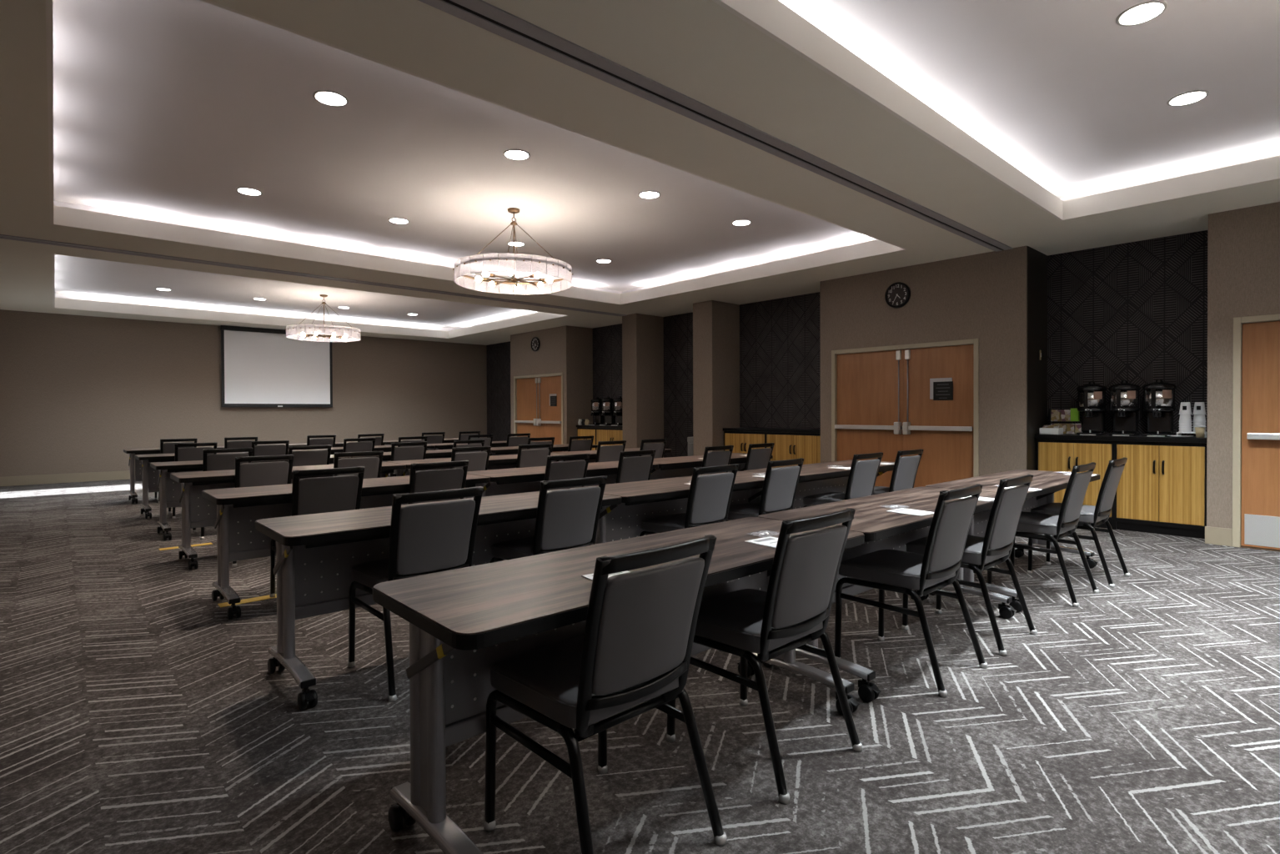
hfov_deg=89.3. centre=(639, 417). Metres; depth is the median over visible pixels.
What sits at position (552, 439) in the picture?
banquet chair
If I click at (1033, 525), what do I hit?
banquet chair
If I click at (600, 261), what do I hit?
diffuser
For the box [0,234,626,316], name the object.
trim
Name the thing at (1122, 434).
drip tray
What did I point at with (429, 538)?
banquet chair
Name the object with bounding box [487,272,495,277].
socket
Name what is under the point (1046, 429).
tray
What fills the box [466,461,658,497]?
table
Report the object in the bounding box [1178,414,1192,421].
paper cup
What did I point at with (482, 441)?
banquet chair
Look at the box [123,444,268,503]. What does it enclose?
table
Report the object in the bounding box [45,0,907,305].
trim
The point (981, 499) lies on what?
notepad
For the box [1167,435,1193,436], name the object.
saucer
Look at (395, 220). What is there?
diffuser
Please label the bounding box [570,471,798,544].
table
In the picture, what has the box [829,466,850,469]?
notepad
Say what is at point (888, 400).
door
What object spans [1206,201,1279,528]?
wall
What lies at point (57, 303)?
trim
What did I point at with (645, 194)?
recessed light
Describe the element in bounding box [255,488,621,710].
table
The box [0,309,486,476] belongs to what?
wall
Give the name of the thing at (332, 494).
banquet chair
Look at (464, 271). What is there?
chandelier
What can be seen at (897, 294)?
wall clock
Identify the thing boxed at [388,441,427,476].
banquet chair
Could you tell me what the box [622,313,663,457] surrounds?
wall
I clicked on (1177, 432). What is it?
shelf
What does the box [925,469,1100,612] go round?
table
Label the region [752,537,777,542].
print
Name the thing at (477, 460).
banquet chair
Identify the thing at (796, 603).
banquet chair
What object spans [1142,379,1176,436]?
dispenser
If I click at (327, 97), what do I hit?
diffuser
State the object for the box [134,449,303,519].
table
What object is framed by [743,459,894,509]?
table
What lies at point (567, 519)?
banquet chair
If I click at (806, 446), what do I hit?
base cabinet
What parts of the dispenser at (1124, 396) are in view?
spout, lid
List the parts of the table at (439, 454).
under rail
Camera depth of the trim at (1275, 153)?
5.94 m
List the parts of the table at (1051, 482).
modesty panel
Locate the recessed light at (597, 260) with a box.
[596,259,611,262]
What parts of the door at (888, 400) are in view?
vertical rod, vertical rod, sign plate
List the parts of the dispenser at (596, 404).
spout, lid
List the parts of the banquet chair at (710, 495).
seat rail, seat, frame, backrest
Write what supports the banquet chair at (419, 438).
on the floor
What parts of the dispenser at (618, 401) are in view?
spout, lid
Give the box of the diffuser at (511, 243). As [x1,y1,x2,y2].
[508,242,523,245]
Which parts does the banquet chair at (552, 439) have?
backrest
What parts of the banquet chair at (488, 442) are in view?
backrest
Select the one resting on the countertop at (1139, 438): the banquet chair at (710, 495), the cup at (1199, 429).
the cup at (1199, 429)
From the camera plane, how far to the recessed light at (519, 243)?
8.32 m
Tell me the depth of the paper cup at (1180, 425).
6.62 m
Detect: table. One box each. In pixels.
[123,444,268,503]
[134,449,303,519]
[150,454,351,540]
[170,461,406,570]
[201,473,490,619]
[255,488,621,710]
[277,441,391,446]
[303,444,434,461]
[351,449,491,461]
[372,517,864,853]
[383,437,458,449]
[386,454,551,498]
[426,441,533,458]
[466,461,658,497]
[489,443,597,461]
[550,447,671,462]
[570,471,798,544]
[649,452,773,480]
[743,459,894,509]
[757,486,1016,702]
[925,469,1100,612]
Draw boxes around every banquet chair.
[154,437,197,502]
[167,441,217,518]
[192,447,252,539]
[224,436,257,448]
[231,454,293,567]
[250,440,289,456]
[269,466,365,597]
[287,444,331,466]
[306,434,336,446]
[333,450,383,478]
[342,437,375,451]
[347,486,483,702]
[357,433,384,446]
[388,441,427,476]
[397,436,427,446]
[407,460,468,504]
[421,431,445,450]
[450,446,491,496]
[452,439,485,453]
[458,431,480,440]
[467,434,493,446]
[483,534,727,853]
[489,475,607,562]
[496,443,552,483]
[506,432,530,454]
[527,436,554,452]
[544,452,590,490]
[554,435,593,461]
[595,440,626,462]
[615,449,656,483]
[638,438,667,469]
[639,463,738,536]
[666,507,862,803]
[700,445,733,474]
[727,457,803,521]
[744,442,774,470]
[802,451,883,507]
[834,483,987,697]
[873,448,923,494]
[901,473,1037,655]
[987,461,1099,607]
[1027,456,1129,587]
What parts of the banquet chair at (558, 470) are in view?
backrest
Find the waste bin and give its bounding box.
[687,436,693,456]
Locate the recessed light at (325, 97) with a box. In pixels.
[312,90,348,106]
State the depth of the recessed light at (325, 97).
4.45 m
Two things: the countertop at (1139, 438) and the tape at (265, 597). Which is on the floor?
the tape at (265, 597)
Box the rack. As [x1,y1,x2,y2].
[1049,408,1081,434]
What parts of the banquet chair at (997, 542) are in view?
leg, leg, seat, seat rail, leg, cross rail, frame, backrest, leg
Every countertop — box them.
[576,425,622,428]
[722,427,820,433]
[1034,434,1207,442]
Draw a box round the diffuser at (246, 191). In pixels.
[238,188,260,195]
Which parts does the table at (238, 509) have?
modesty panel, under rail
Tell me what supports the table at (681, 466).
on the floor
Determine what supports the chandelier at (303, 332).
hanging from the ceiling at (163, 108)
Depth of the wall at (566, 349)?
14.25 m
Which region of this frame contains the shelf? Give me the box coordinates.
[1176,431,1207,433]
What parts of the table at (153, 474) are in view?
modesty panel, under rail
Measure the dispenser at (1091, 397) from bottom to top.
0.602 m
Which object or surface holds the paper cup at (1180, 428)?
on the paper cup at (1180, 430)
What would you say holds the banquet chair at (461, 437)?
on the floor
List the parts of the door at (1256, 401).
kick plate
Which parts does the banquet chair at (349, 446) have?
backrest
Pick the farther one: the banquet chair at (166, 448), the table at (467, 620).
the banquet chair at (166, 448)
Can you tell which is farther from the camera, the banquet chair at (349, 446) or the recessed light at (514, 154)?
the banquet chair at (349, 446)
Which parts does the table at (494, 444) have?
under rail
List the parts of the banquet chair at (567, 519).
seat rail, seat, frame, backrest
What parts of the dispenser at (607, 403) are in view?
spout, lid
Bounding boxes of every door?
[513,372,563,451]
[831,338,978,487]
[1232,313,1279,552]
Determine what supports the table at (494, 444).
on the floor
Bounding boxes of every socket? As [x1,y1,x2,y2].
[481,277,489,281]
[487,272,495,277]
[538,278,546,281]
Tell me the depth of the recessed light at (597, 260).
9.28 m
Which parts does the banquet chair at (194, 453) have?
leg, backrest, frame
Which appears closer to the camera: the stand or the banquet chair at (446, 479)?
the banquet chair at (446, 479)
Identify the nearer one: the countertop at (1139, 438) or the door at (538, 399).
the countertop at (1139, 438)
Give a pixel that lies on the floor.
(1142, 716)
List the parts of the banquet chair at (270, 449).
backrest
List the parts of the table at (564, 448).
under rail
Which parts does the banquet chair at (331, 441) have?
backrest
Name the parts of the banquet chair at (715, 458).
backrest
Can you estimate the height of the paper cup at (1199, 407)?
0.125 m
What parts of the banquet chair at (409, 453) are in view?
backrest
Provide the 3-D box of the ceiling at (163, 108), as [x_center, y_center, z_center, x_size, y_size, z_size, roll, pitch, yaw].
[-1.128,-2.277,7.155,10.000,0.100,20.350,-1,1,-42]
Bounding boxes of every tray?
[1039,425,1063,434]
[1112,430,1129,436]
[1147,431,1164,436]
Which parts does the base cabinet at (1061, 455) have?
door, handle, door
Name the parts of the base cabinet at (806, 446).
door, door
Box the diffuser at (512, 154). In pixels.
[505,150,527,159]
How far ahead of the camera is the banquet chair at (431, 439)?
12.05 m
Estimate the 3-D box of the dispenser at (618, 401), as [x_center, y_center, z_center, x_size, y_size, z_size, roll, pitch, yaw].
[-0.425,-0.142,13.268,0.321,0.602,0.280,-1,1,-42]
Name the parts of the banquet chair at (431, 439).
backrest, frame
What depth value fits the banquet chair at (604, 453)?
8.14 m
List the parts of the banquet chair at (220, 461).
leg, backrest, frame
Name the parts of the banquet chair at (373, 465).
backrest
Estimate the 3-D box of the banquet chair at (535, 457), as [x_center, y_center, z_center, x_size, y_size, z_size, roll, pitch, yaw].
[-1.361,0.756,7.604,0.509,0.917,0.568,-1,1,-42]
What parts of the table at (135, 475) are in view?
modesty panel, under rail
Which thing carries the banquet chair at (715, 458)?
on the floor
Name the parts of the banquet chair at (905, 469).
seat, frame, backrest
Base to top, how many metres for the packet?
0.009 m
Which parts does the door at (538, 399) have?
vertical rod, sign plate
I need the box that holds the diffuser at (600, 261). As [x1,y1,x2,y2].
[597,260,610,262]
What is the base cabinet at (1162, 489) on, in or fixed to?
on the floor
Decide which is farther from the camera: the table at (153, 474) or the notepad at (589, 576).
the table at (153, 474)
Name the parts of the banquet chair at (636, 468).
backrest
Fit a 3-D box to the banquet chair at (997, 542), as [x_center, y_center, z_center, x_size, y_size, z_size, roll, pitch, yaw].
[1.896,0.779,3.745,0.509,0.917,0.568,-1,1,-42]
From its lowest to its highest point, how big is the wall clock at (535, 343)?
0.330 m
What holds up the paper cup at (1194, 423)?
on the paper cup
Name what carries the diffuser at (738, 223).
attached to the recessed light at (742, 222)
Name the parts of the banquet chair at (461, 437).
backrest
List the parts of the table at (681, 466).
modesty panel, under rail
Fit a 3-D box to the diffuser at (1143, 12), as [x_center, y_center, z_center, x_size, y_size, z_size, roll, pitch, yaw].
[2.735,-2.205,3.536,0.192,0.001,0.192,-1,1,-42]
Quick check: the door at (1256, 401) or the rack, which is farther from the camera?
the rack
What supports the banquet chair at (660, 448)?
on the floor
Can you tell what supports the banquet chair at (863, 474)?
on the floor
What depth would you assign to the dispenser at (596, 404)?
13.75 m
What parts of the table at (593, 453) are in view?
under rail, modesty panel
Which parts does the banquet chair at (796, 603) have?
leg, seat rail, leg, seat, leg, cross rail, frame, backrest, leg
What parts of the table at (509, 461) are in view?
modesty panel, under rail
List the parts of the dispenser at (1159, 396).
spout, lid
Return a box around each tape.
[159,542,212,550]
[217,593,276,607]
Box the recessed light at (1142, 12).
[1115,0,1167,25]
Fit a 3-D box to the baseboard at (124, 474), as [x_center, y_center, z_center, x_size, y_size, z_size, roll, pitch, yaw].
[-7.864,1.090,14.657,9.800,0.170,0.014,-1,1,-42]
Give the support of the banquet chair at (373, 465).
on the floor
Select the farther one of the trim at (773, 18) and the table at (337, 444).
the table at (337, 444)
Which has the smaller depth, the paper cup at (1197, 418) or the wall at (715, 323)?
the paper cup at (1197, 418)
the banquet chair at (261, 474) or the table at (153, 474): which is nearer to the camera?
the banquet chair at (261, 474)
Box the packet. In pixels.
[758,532,767,535]
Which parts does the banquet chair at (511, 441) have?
backrest, frame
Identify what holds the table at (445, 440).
on the floor
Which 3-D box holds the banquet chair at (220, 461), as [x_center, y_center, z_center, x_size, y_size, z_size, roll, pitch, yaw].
[-4.467,0.775,6.954,0.509,0.917,0.568,-1,1,-43]
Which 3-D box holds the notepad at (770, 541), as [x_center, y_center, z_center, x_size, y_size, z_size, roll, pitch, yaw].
[0.535,0.492,2.555,0.150,0.003,0.190,-1,1,-37]
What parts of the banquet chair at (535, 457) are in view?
backrest, frame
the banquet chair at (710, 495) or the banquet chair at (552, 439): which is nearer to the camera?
the banquet chair at (710, 495)
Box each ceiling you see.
[52,0,1279,328]
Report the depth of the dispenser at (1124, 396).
7.01 m
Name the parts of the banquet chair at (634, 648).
leg, seat rail, leg, seat, leg, cross rail, frame, backrest, leg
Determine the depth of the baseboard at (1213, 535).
6.12 m
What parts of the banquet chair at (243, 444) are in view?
backrest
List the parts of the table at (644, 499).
modesty panel, under rail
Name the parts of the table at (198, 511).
modesty panel, under rail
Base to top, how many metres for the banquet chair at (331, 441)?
0.917 m
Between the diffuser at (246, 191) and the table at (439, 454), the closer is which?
the diffuser at (246, 191)
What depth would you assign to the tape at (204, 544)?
6.23 m
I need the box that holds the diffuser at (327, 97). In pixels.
[316,92,346,105]
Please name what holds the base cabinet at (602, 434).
on the floor
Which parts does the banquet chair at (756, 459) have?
backrest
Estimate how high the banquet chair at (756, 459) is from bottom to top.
0.917 m
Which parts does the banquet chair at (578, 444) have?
frame, backrest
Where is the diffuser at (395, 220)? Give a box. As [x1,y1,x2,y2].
[390,218,407,223]
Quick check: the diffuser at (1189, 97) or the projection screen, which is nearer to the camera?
the diffuser at (1189, 97)
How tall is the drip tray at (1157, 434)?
0.055 m
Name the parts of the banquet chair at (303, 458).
backrest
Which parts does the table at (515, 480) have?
modesty panel, under rail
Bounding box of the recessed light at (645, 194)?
[637,190,660,198]
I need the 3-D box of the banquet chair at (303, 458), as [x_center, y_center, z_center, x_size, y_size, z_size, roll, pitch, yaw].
[-3.881,0.767,7.484,0.509,0.917,0.568,-1,1,-43]
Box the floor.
[0,479,1279,853]
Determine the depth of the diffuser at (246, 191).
6.31 m
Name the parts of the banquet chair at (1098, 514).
leg, leg, seat, seat rail, cross rail, leg, frame, backrest, leg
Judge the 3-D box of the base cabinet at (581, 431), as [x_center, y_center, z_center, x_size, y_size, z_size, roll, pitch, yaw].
[-0.992,0.679,13.973,0.492,0.950,0.660,-1,1,-42]
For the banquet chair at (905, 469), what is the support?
on the floor
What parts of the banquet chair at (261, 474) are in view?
backrest, frame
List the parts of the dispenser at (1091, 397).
spout, lid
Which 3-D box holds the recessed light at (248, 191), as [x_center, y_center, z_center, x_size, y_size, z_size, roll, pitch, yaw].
[-3.808,-2.204,6.318,0.224,0.009,0.224,-1,1,-42]
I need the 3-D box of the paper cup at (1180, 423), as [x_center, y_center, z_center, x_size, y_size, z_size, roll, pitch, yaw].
[5.602,0.004,6.658,0.108,0.125,0.108,-1,1,-42]
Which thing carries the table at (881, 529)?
on the floor
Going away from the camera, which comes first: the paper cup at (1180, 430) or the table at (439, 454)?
the paper cup at (1180, 430)
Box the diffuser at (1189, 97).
[1169,91,1205,105]
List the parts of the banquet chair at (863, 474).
seat, frame, backrest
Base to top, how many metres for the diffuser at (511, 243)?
0.001 m
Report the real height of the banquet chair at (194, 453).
0.917 m
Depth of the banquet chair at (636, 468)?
6.09 m
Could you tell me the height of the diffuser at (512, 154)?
0.001 m
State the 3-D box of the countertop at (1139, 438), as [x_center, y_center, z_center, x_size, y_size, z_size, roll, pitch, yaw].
[5.243,0.218,7.080,0.488,0.048,1.513,-1,1,-42]
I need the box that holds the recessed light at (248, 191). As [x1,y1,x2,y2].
[235,187,262,195]
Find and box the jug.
[584,419,589,425]
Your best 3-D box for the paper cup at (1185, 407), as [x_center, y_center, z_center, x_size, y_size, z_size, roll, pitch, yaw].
[5.602,-0.097,6.657,0.108,0.125,0.108,-1,1,-42]
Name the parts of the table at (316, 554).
modesty panel, under rail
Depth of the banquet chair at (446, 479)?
4.78 m
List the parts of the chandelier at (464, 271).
acrylic panel, acrylic panel, acrylic panel, acrylic panel, acrylic panel, bulb, acrylic panel, bulb, acrylic panel, bulb, acrylic panel, arm, arm, acrylic panel, acrylic panel, stem, acrylic panel, acrylic panel, arm, acrylic panel, bulb, acrylic panel, bulb, acrylic panel, bulb, acrylic panel, acrylic panel, acrylic panel, acrylic panel, acrylic panel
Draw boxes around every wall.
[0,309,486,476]
[486,230,1208,457]
[510,325,592,444]
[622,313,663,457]
[692,300,739,455]
[819,245,1047,476]
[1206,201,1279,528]
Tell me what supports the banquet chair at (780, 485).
on the floor
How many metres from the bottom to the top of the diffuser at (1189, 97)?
0.001 m
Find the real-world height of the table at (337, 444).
0.760 m
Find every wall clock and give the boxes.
[531,336,540,351]
[884,281,910,307]
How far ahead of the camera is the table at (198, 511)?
5.63 m
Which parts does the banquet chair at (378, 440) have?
backrest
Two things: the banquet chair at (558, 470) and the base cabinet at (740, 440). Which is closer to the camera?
the banquet chair at (558, 470)
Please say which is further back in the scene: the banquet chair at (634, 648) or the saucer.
the saucer
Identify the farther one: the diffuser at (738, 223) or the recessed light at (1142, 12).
the diffuser at (738, 223)
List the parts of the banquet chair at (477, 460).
backrest, frame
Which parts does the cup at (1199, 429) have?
lid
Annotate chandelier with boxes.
[285,294,361,341]
[452,207,572,294]
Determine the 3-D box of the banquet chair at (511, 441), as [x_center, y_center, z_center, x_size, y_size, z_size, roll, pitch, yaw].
[-2.253,0.725,11.380,0.509,0.917,0.568,-1,1,-41]
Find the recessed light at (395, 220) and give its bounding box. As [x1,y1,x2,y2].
[388,217,409,224]
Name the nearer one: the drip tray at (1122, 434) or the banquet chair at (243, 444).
the drip tray at (1122, 434)
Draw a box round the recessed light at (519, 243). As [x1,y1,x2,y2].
[506,241,525,245]
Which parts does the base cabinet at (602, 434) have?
door, door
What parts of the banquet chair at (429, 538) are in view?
leg, seat rail, leg, seat, frame, backrest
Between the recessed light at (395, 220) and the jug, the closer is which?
the recessed light at (395, 220)
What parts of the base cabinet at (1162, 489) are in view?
door, handle, handle, door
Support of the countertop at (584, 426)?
on the base cabinet at (602, 434)
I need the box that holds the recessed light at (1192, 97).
[1166,90,1209,106]
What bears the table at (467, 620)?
on the floor
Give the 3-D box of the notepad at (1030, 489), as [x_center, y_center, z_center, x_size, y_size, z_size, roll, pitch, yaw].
[2.518,0.468,4.272,0.150,0.003,0.190,-1,1,-39]
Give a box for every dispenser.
[588,396,604,425]
[599,396,616,425]
[612,396,622,426]
[1076,381,1107,435]
[1108,380,1140,436]
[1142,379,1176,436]
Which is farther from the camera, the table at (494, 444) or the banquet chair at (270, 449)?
the table at (494, 444)
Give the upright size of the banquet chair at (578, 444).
0.917 m
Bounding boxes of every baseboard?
[0,470,135,486]
[1204,526,1232,546]
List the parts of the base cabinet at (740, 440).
door, door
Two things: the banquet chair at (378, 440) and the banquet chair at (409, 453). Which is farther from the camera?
the banquet chair at (378, 440)
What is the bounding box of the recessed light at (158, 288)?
[155,287,171,291]
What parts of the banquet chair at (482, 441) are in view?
backrest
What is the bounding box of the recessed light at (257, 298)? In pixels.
[253,297,266,300]
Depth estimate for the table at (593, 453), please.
8.36 m
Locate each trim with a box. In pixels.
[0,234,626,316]
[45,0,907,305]
[51,253,568,338]
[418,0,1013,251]
[712,0,1279,220]
[1059,150,1279,200]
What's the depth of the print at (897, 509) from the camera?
3.35 m
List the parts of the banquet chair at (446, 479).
backrest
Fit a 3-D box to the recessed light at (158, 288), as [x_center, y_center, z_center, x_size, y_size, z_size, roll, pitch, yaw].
[-8.286,-2.232,11.275,0.224,0.009,0.224,-1,1,-42]
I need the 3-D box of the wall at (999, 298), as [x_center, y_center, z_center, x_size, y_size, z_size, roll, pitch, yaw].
[3.748,-0.384,8.560,0.715,3.140,2.666,-1,1,-42]
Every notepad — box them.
[581,570,629,580]
[744,536,778,547]
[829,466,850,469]
[886,507,933,516]
[959,496,994,501]
[1004,486,1042,491]
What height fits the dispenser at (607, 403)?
0.602 m
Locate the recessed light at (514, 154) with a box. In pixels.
[502,149,530,160]
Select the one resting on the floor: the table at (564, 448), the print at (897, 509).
the table at (564, 448)
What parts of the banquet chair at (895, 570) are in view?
leg, seat rail, leg, seat, leg, cross rail, frame, backrest, leg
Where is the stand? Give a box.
[1176,431,1207,437]
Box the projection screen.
[219,325,332,406]
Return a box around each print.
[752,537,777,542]
[892,508,915,511]
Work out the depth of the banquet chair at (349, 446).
9.38 m
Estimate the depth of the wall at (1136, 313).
7.65 m
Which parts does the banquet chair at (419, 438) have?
backrest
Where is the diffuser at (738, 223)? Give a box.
[732,220,749,225]
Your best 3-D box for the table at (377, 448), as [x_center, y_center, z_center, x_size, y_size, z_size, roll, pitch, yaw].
[-4.141,0.825,9.898,1.869,0.760,0.635,-1,1,-42]
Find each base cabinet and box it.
[577,426,596,450]
[596,427,622,450]
[723,431,765,453]
[765,431,820,467]
[1035,438,1114,529]
[1114,440,1206,538]
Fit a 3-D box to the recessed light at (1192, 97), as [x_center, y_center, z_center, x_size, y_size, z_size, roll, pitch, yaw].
[3.803,-2.217,4.502,0.224,0.009,0.224,-1,1,-42]
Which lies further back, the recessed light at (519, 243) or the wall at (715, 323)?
the wall at (715, 323)
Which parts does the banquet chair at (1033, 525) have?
leg, leg, seat rail, seat, cross rail, leg, frame, backrest, leg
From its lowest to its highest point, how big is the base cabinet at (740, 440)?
0.950 m
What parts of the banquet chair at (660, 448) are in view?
backrest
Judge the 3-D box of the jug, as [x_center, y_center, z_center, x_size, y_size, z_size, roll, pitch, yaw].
[-1.129,0.093,13.888,0.120,0.125,0.100,0,1,13]
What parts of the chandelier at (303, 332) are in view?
acrylic panel, acrylic panel, acrylic panel, acrylic panel, acrylic panel, acrylic panel, acrylic panel, acrylic panel, acrylic panel, acrylic panel, acrylic panel, acrylic panel, acrylic panel, acrylic panel, acrylic panel, acrylic panel, acrylic panel, acrylic panel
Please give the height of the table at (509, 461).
0.760 m
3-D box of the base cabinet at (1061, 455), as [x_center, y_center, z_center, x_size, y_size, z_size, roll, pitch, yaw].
[4.983,0.717,7.359,0.492,0.950,0.745,-1,1,-42]
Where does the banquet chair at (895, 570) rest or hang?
on the floor
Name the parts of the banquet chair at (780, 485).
seat, frame, backrest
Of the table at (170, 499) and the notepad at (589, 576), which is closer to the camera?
the notepad at (589, 576)
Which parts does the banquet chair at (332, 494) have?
leg, backrest, frame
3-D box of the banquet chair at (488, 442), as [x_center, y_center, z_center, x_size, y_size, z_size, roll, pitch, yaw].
[-2.795,0.732,10.891,0.509,0.917,0.568,-1,1,-42]
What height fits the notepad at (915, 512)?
0.003 m
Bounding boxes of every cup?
[1178,401,1192,414]
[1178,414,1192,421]
[1178,421,1192,424]
[1178,424,1192,426]
[1178,426,1192,429]
[1178,429,1192,431]
[1192,401,1206,414]
[1192,414,1206,421]
[1192,421,1206,424]
[1194,424,1205,437]
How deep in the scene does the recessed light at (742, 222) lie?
7.42 m
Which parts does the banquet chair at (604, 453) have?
backrest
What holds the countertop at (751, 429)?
on the base cabinet at (806, 446)
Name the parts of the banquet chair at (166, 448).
backrest, frame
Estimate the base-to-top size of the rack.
0.300 m
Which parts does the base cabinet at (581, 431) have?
door, door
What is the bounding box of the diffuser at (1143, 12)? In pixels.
[1119,3,1163,24]
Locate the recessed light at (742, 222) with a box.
[731,219,751,225]

